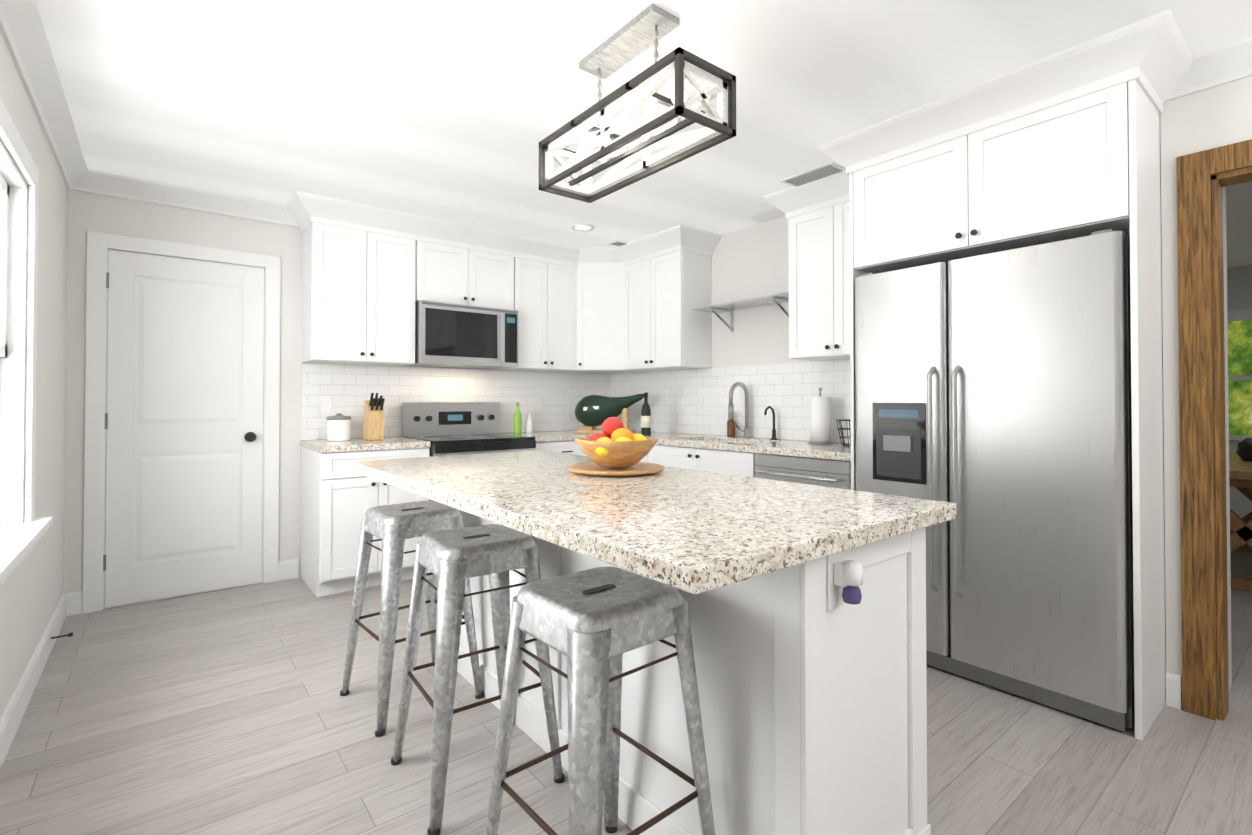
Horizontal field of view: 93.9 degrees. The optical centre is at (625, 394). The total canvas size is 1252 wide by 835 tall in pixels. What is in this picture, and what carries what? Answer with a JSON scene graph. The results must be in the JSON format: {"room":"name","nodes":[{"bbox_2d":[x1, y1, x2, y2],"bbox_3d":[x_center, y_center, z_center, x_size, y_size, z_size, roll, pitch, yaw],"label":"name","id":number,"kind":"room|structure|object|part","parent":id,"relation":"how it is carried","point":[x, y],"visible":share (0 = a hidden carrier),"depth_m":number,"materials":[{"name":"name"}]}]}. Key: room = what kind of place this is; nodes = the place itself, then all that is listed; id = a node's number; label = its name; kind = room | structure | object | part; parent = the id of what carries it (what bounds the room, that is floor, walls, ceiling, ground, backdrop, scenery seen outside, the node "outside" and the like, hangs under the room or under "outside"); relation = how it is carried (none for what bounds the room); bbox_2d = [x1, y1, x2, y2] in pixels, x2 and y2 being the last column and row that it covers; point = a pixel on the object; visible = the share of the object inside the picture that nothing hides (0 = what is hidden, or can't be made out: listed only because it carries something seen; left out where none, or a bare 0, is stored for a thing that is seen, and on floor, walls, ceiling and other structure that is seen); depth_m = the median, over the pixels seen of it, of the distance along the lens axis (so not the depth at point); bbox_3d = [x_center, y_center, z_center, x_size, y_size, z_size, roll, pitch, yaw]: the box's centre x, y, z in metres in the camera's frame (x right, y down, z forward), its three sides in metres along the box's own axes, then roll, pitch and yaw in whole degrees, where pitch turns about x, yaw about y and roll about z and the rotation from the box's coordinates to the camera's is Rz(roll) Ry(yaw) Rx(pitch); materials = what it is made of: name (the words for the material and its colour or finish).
{"room":"kitchen","nodes":[
{"label":"kitchen","id":0,"kind":"room"},
{"bbox_2d":[0,31,67,718],"bbox_3d":[-1.354,-0.042,0.955,0.120,2.455,5.700,1,-1,-39],"label":"wall","id":1,"kind":"structure","parent":0,"point":[31,590],"depth_m":2.60,"materials":[{"name":"white paint"}]},
{"bbox_2d":[0,97,52,587],"bbox_3d":[-1.826,-0.152,1.603,0.190,1.510,1.820,1,-1,-39],"label":"window","id":2,"kind":"structure","parent":1,"relation":"in","point":[18,260],"depth_m":2.21,"materials":[{"name":"white wood"}]},
{"bbox_2d":[0,592,73,768],"bbox_3d":[-1.295,1.124,0.988,0.030,0.125,5.700,1,-1,-39],"label":"baseboard","id":3,"kind":"structure","parent":1,"relation":"attached to","point":[70,603],"depth_m":2.32,"materials":[{"name":"white wood"}]},
{"bbox_2d":[51,632,72,638],"bbox_3d":[-2.658,1.137,2.753,0.076,0.017,0.018,1,-1,-39],"label":"doorstop","id":4,"kind":"object","parent":3,"relation":"attached to","point":[69,634],"visible":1,"depth_m":2.76,"materials":[{"name":"black metal"}]},
{"bbox_2d":[0,0,91,191],"bbox_3d":[-1.273,-1.216,1.033,0.086,0.105,5.700,1,-1,-39],"label":"crown molding","id":5,"kind":"structure","parent":1,"relation":"attached to","point":[22,30],"depth_m":2.24,"materials":[{"name":"white wood"}]},
{"bbox_2d":[64,189,597,608],"bbox_3d":[-1.651,-0.001,4.442,4.010,2.455,0.120,1,-1,-39],"label":"wall","id":6,"kind":"structure","parent":0,"point":[92,212],"depth_m":3.52,"materials":[{"name":"white paint"}]},
{"bbox_2d":[83,231,280,613],"bbox_3d":[-2.631,0.151,3.529,0.940,2.130,0.081,1,-1,-39],"label":"door","id":7,"kind":"structure","parent":6,"relation":"attached to","point":[181,468],"depth_m":3.52,"materials":[{"name":"white wood"}]},
{"bbox_3d":[-2.386,0.268,3.717,0.064,0.064,0.072,1,-1,-39],"label":"knob","id":8,"kind":"part","parent":7,"relation":"part of","materials":[{"name":"black metal"}]},
{"bbox_2d":[87,170,298,226],"bbox_3d":[-2.575,-1.186,3.586,1.060,0.105,0.086,1,-1,-39],"label":"crown molding","id":9,"kind":"structure","parent":6,"relation":"attached to","point":[103,183],"depth_m":3.52,"materials":[{"name":"white wood"}]},
{"bbox_2d":[287,191,618,373],"bbox_3d":[-1.068,-0.719,4.555,2.722,1.014,0.438,1,-1,-39],"label":"upper cabinet","id":10,"kind":"object","parent":6,"relation":"attached to","point":[381,286],"depth_m":4.11,"materials":[{"name":"white wood"}]},
{"bbox_2d":[404,300,517,368],"bbox_3d":[-1.237,-0.435,4.410,0.756,0.434,0.450,1,-1,-39],"label":"microwave","id":11,"kind":"object","parent":10,"relation":"attached to","point":[445,333],"depth_m":4.24,"materials":[{"name":"silver metal"}]},
{"bbox_3d":[0.065,-1.170,3.143,2.723,0.146,4.068,1,-1,-39],"label":"cab crown","id":12,"kind":"part","parent":10,"relation":"part of","materials":[{"name":"white wood"}]},
{"bbox_2d":[301,363,608,439],"bbox_3d":[-1.165,0.053,4.746,2.610,0.521,0.008,1,-1,-39],"label":"backsplash","id":13,"kind":"structure","parent":6,"relation":"attached to","point":[349,386],"depth_m":4.51,"materials":[{"name":"tile"}]},
{"bbox_2d":[320,396,331,412],"bbox_3d":[-2.063,0.064,4.021,0.070,0.115,0.003,1,-1,-39],"label":"wall outlet","id":14,"kind":"object","parent":13,"relation":"attached to","point":[325,404],"depth_m":4.02,"materials":[{"name":"white plastic"}]},
{"bbox_2d":[0,550,1251,834],"bbox_3d":[2.284,1.236,3.091,8.490,0.050,7.120,1,-1,-39],"label":"floor","id":15,"kind":"structure","parent":0,"point":[226,712],"depth_m":1.99,"materials":[{"name":"grey wood"}]},
{"bbox_2d":[300,447,428,596],"bbox_3d":[-1.739,0.784,3.887,0.650,0.872,0.617,1,-1,-39],"label":"base cabinet","id":16,"kind":"object","parent":15,"relation":"on","point":[339,498],"depth_m":3.57,"materials":[{"name":"white wood"}]},
{"bbox_2d":[300,437,430,452],"bbox_3d":[-1.736,0.326,3.884,0.655,0.041,0.632,1,-1,-39],"label":"countertop","id":17,"kind":"structure","parent":16,"relation":"on","point":[356,444],"depth_m":3.70,"materials":[{"name":"stone"}]},
{"bbox_2d":[326,413,351,440],"bbox_3d":[-1.914,0.213,3.896,0.152,0.182,0.152,1,-1,-39],"label":"canister","id":18,"kind":"object","parent":17,"relation":"on","point":[338,426],"visible":1,"depth_m":3.84,"materials":[{"name":"white ceramic"}]},
{"bbox_2d":[363,393,384,439],"bbox_3d":[-1.715,0.145,3.985,0.100,0.321,0.210,1,-1,-39],"label":"knife block","id":19,"kind":"object","parent":17,"relation":"on","point":[373,421],"visible":1,"depth_m":3.95,"materials":[{"name":"brown wood"}]},
{"bbox_2d":[340,501,483,736],"bbox_3d":[-0.856,0.827,2.341,0.420,0.750,0.421,1,-1,-43],"label":"stool","id":20,"kind":"object","parent":15,"relation":"on","point":[392,527],"visible":0.9,"depth_m":2.25,"materials":[{"name":"metal"}]},
{"bbox_2d":[402,402,535,501],"bbox_3d":[-1.136,0.640,4.271,0.756,1.170,0.718,1,-1,-39],"label":"range","id":21,"kind":"object","parent":15,"relation":"on","point":[454,428],"visible":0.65,"depth_m":4.34,"materials":[{"name":"silver metal"}]},
{"bbox_2d":[391,524,564,834],"bbox_3d":[-0.477,0.821,1.863,0.439,0.750,0.441,1,-1,-39],"label":"stool","id":22,"kind":"object","parent":15,"relation":"on","point":[452,560],"visible":0.9,"depth_m":1.78,"materials":[{"name":"metal"}]},
{"bbox_2d":[536,440,586,455],"bbox_3d":[-0.659,0.794,4.750,0.575,0.872,0.617,1,-1,-39],"label":"base cabinet","id":23,"kind":"object","parent":15,"relation":"on","point":[567,447],"depth_m":4.49,"materials":[{"name":"white wood"}]},
{"bbox_2d":[500,430,594,441],"bbox_3d":[-0.661,0.336,4.742,0.555,0.041,0.635,1,-1,-39],"label":"countertop","id":24,"kind":"structure","parent":23,"relation":"on","point":[548,436],"depth_m":4.56,"materials":[{"name":"stone"}]},
{"bbox_2d":[514,402,521,433],"bbox_3d":[-0.884,0.186,4.770,0.063,0.257,0.063,-1,-1,39],"label":"soap bottle","id":25,"kind":"object","parent":24,"relation":"on","point":[517,422],"depth_m":4.75,"materials":[{"name":"green glass"}]},
{"bbox_2d":[527,413,531,432],"bbox_3d":[-0.803,0.232,4.860,0.048,0.167,0.047,1,-1,-39],"label":"soap bottle","id":26,"kind":"object","parent":24,"relation":"on","point":[529,421],"depth_m":4.84,"materials":[{"name":"white"}]},
{"bbox_2d":[485,566,714,834],"bbox_3d":[-0.061,0.815,1.338,0.433,0.750,0.435,1,-1,-39],"label":"stool","id":27,"kind":"object","parent":15,"relation":"on","point":[592,625],"visible":1,"depth_m":1.28,"materials":[{"name":"metal"}]},
{"bbox_2d":[639,444,756,477],"bbox_3d":[0.677,0.786,4.040,0.617,0.872,1.020,1,-1,-39],"label":"base cabinet","id":28,"kind":"object","parent":15,"relation":"on","point":[726,462],"visible":0.19,"depth_m":3.74,"materials":[{"name":"white wood"}]},
{"bbox_2d":[603,431,850,460],"bbox_3d":[0.503,0.330,4.244,0.642,0.041,2.867,1,-1,-39],"label":"countertop","id":29,"kind":"structure","parent":28,"relation":"on","point":[833,451],"depth_m":3.59,"materials":[{"name":"stone"}]},
{"bbox_2d":[575,394,643,432],"bbox_3d":[-0.158,0.152,4.858,0.402,0.326,0.547,1,-1,-39],"label":"vase","id":30,"kind":"object","parent":29,"relation":"on","point":[592,412],"visible":0.85,"depth_m":4.80,"materials":[{"name":"green glass"}]},
{"bbox_2d":[641,392,650,434],"bbox_3d":[0.155,0.146,4.527,0.078,0.332,0.076,1,-1,-39],"label":"wine bottle","id":31,"kind":"object","parent":29,"relation":"on","point":[645,419],"visible":0.96,"depth_m":4.50,"materials":[{"name":"green glass"}]},
{"bbox_2d":[728,382,751,437],"bbox_3d":[0.785,0.108,4.180,0.224,0.400,0.135,1,-1,-39],"label":"faucet","id":32,"kind":"object","parent":29,"relation":"on","point":[746,430],"visible":1,"depth_m":4.18,"materials":[{"name":"silver metal"}]},
{"bbox_2d":[808,388,832,443],"bbox_3d":[1.208,0.128,3.627,0.150,0.347,0.150,1,-1,-39],"label":"paper towel","id":33,"kind":"object","parent":29,"relation":"on","point":[820,419],"visible":1,"depth_m":3.57,"materials":[{"name":"white paper"}]},
{"bbox_2d":[836,419,850,446],"bbox_3d":[1.326,0.222,3.413,0.186,0.151,0.186,1,-1,-39],"label":"wire basket","id":34,"kind":"object","parent":29,"relation":"on","point":[842,429],"visible":0.4,"depth_m":3.42,"materials":[{"name":"black metal"}]},
{"bbox_2d":[457,514,955,834],"bbox_3d":[-0.017,0.760,2.073,0.543,0.878,1.991,1,-1,-39],"label":"kitchen island","id":35,"kind":"object","parent":15,"relation":"on","point":[807,608],"depth_m":1.36,"materials":[{"name":"white painted wood"},{"name":"granite"},{"name":"white plastic"}]},
{"bbox_2d":[350,450,955,597],"bbox_3d":[-0.175,0.298,1.983,0.930,0.040,2.060,1,-1,-39],"label":"island countertop","id":36,"kind":"structure","parent":35,"relation":"on","point":[696,533],"depth_m":1.38,"materials":[{"name":"beige stone"}]},
{"bbox_2d":[568,417,663,475],"bbox_3d":[-0.035,0.179,2.121,0.350,0.199,0.350,1,-1,-39],"label":"fruit bowl","id":37,"kind":"object","parent":36,"relation":"on","point":[616,448],"visible":1,"depth_m":2.04,"materials":[{"name":"brown wood"}]},
{"bbox_2d":[755,453,850,489],"bbox_3d":[1.159,0.780,3.375,0.641,0.868,0.610,1,-1,-39],"label":"dishwasher","id":38,"kind":"object","parent":15,"relation":"on","point":[821,472],"visible":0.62,"depth_m":3.17,"materials":[{"name":"silver metal"}]},
{"bbox_2d":[855,229,1134,731],"bbox_3d":[1.676,0.303,2.642,0.754,1.781,1.020,1,-1,-39],"label":"fridge","id":39,"kind":"object","parent":15,"relation":"on","point":[993,397],"visible":0.92,"depth_m":2.29,"materials":[{"name":"silver metal"}]},
{"bbox_2d":[1229,452,1251,591],"bbox_3d":[4.427,0.843,4.091,1.900,0.760,0.900,1,-1,-39],"label":"dining table","id":40,"kind":"object","parent":15,"relation":"on","point":[1240,475],"visible":0.15,"depth_m":3.66,"materials":[{"name":"brown wood"}]},
{"bbox_2d":[1236,438,1251,461],"bbox_3d":[4.388,0.381,4.065,0.200,0.160,0.195,1,-1,-39],"label":"centerpiece","id":41,"kind":"object","parent":40,"relation":"on","point":[1244,450],"visible":1,"depth_m":4.06,"materials":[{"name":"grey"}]},
{"bbox_2d":[36,0,1251,267],"bbox_3d":[2.368,-1.254,3.111,8.370,0.020,7.000,1,-1,-39],"label":"ceiling","id":42,"kind":"structure","parent":0,"point":[454,110],"depth_m":2.37,"materials":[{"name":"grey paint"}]},
{"bbox_2d":[571,223,594,231],"bbox_3d":[-0.316,-1.224,4.268,0.176,0.011,0.176,1,-1,-39],"label":"recessed light","id":43,"kind":"object","parent":42,"relation":"in","point":[583,227],"visible":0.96,"depth_m":4.25,"materials":[{"name":"white"}]},
{"bbox_2d":[608,240,627,245],"bbox_3d":[-0.007,-1.218,4.746,0.260,0.011,0.130,1,-1,-39],"label":"recessed light","id":44,"kind":"object","parent":42,"relation":"in","point":[617,243],"visible":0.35,"depth_m":4.68,"materials":[{"name":"white"}]},
{"bbox_2d":[539,3,735,202],"bbox_3d":[0.001,-1.034,2.075,0.248,0.443,0.798,1,-1,-39],"label":"pendant light","id":45,"kind":"object","parent":42,"relation":"hanging from","point":[646,28],"visible":1,"depth_m":1.98,"materials":[{"name":"grey metal"}]},
{"bbox_2d":[780,162,845,186],"bbox_3d":[1.054,-1.235,3.290,0.160,0.011,0.330,1,-1,-39],"label":"ceiling vent","id":46,"kind":"object","parent":42,"relation":"in","point":[816,173],"visible":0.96,"depth_m":3.27,"materials":[{"name":"white metal"}]},
{"bbox_2d":[619,76,1251,708],"bbox_3d":[1.568,-0.014,3.289,0.420,2.455,5.700,1,-1,-39],"label":"wall","id":47,"kind":"structure","parent":0,"point":[749,262],"depth_m":2.28,"materials":[{"name":"white paint"}]},
{"bbox_2d":[579,224,718,372],"bbox_3d":[0.179,-0.718,4.654,0.651,1.014,0.965,1,-1,-39],"label":"upper cabinet","id":48,"kind":"object","parent":47,"relation":"attached to","point":[637,298],"depth_m":4.64,"materials":[{"name":"white wood"}]},
{"bbox_2d":[609,360,850,442],"bbox_3d":[0.752,0.049,4.447,0.008,0.521,2.869,1,-1,-39],"label":"backsplash","id":49,"kind":"structure","parent":47,"relation":"attached to","point":[786,391],"depth_m":4.31,"materials":[{"name":"tile"}]},
{"bbox_2d":[677,397,682,410],"bbox_3d":[0.444,0.074,4.822,0.003,0.115,0.070,1,-1,-39],"label":"wall outlet","id":50,"kind":"object","parent":49,"relation":"attached to","point":[679,399],"depth_m":4.82,"materials":[{"name":"white plastic"}]},
{"bbox_2d":[692,292,788,331],"bbox_3d":[0.865,-0.582,4.110,0.257,0.210,0.870,1,-1,-39],"label":"steel shelf","id":51,"kind":"object","parent":47,"relation":"attached to","point":[732,306],"visible":0.69,"depth_m":4.12,"materials":[{"name":"silver metal"}]},
{"bbox_2d":[719,9,1191,740],"bbox_3d":[1.483,-0.019,2.892,0.803,2.453,1.927,1,-1,-39],"label":"upper cabinet","id":52,"kind":"object","parent":47,"relation":"attached to","point":[1061,145],"depth_m":2.29,"materials":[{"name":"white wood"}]},
{"bbox_2d":[1169,62,1191,95],"bbox_3d":[1.927,-1.203,2.105,0.295,0.105,0.086,1,-1,-39],"label":"crown molding","id":53,"kind":"structure","parent":47,"relation":"attached to","point":[1186,80],"depth_m":2.21,"materials":[{"name":"white wood"}]},
{"bbox_2d":[1165,36,1251,100],"bbox_3d":[2.580,-1.209,1.631,0.086,0.105,1.643,1,-1,-39],"label":"crown molding","id":54,"kind":"structure","parent":47,"relation":"attached to","point":[1231,62],"depth_m":2.13,"materials":[{"name":"white wood"}]},
{"bbox_2d":[1176,139,1251,720],"bbox_3d":[2.521,0.139,1.854,0.164,2.115,1.100,1,-1,-39],"label":"trim","id":55,"kind":"structure","parent":47,"relation":"attached to","point":[1202,464],"depth_m":2.19,"materials":[{"name":"brown wood"}]},
{"bbox_2d":[1227,265,1251,517],"bbox_3d":[6.239,0.006,5.037,0.100,2.455,5.400,1,-1,-39],"label":"wall","id":56,"kind":"structure","parent":0,"point":[1239,287],"depth_m":5.51,"materials":[{"name":"white paint"}]},
{"bbox_2d":[1227,309,1251,440],"bbox_3d":[5.991,-0.163,5.289,0.095,1.280,1.600,1,-1,-39],"label":"window","id":57,"kind":"structure","parent":56,"relation":"in","point":[1239,314],"depth_m":5.51,"materials":[{"name":"white"}]},
{"label":"outside","id":58,"kind":"structure","parent":0,"visible":0},
{"bbox_2d":[1228,320,1251,435],"bbox_3d":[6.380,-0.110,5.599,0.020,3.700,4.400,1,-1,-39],"label":"foliage","id":59,"kind":"object","parent":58,"point":[1240,364],"depth_m":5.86,"materials":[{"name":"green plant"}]}
]}

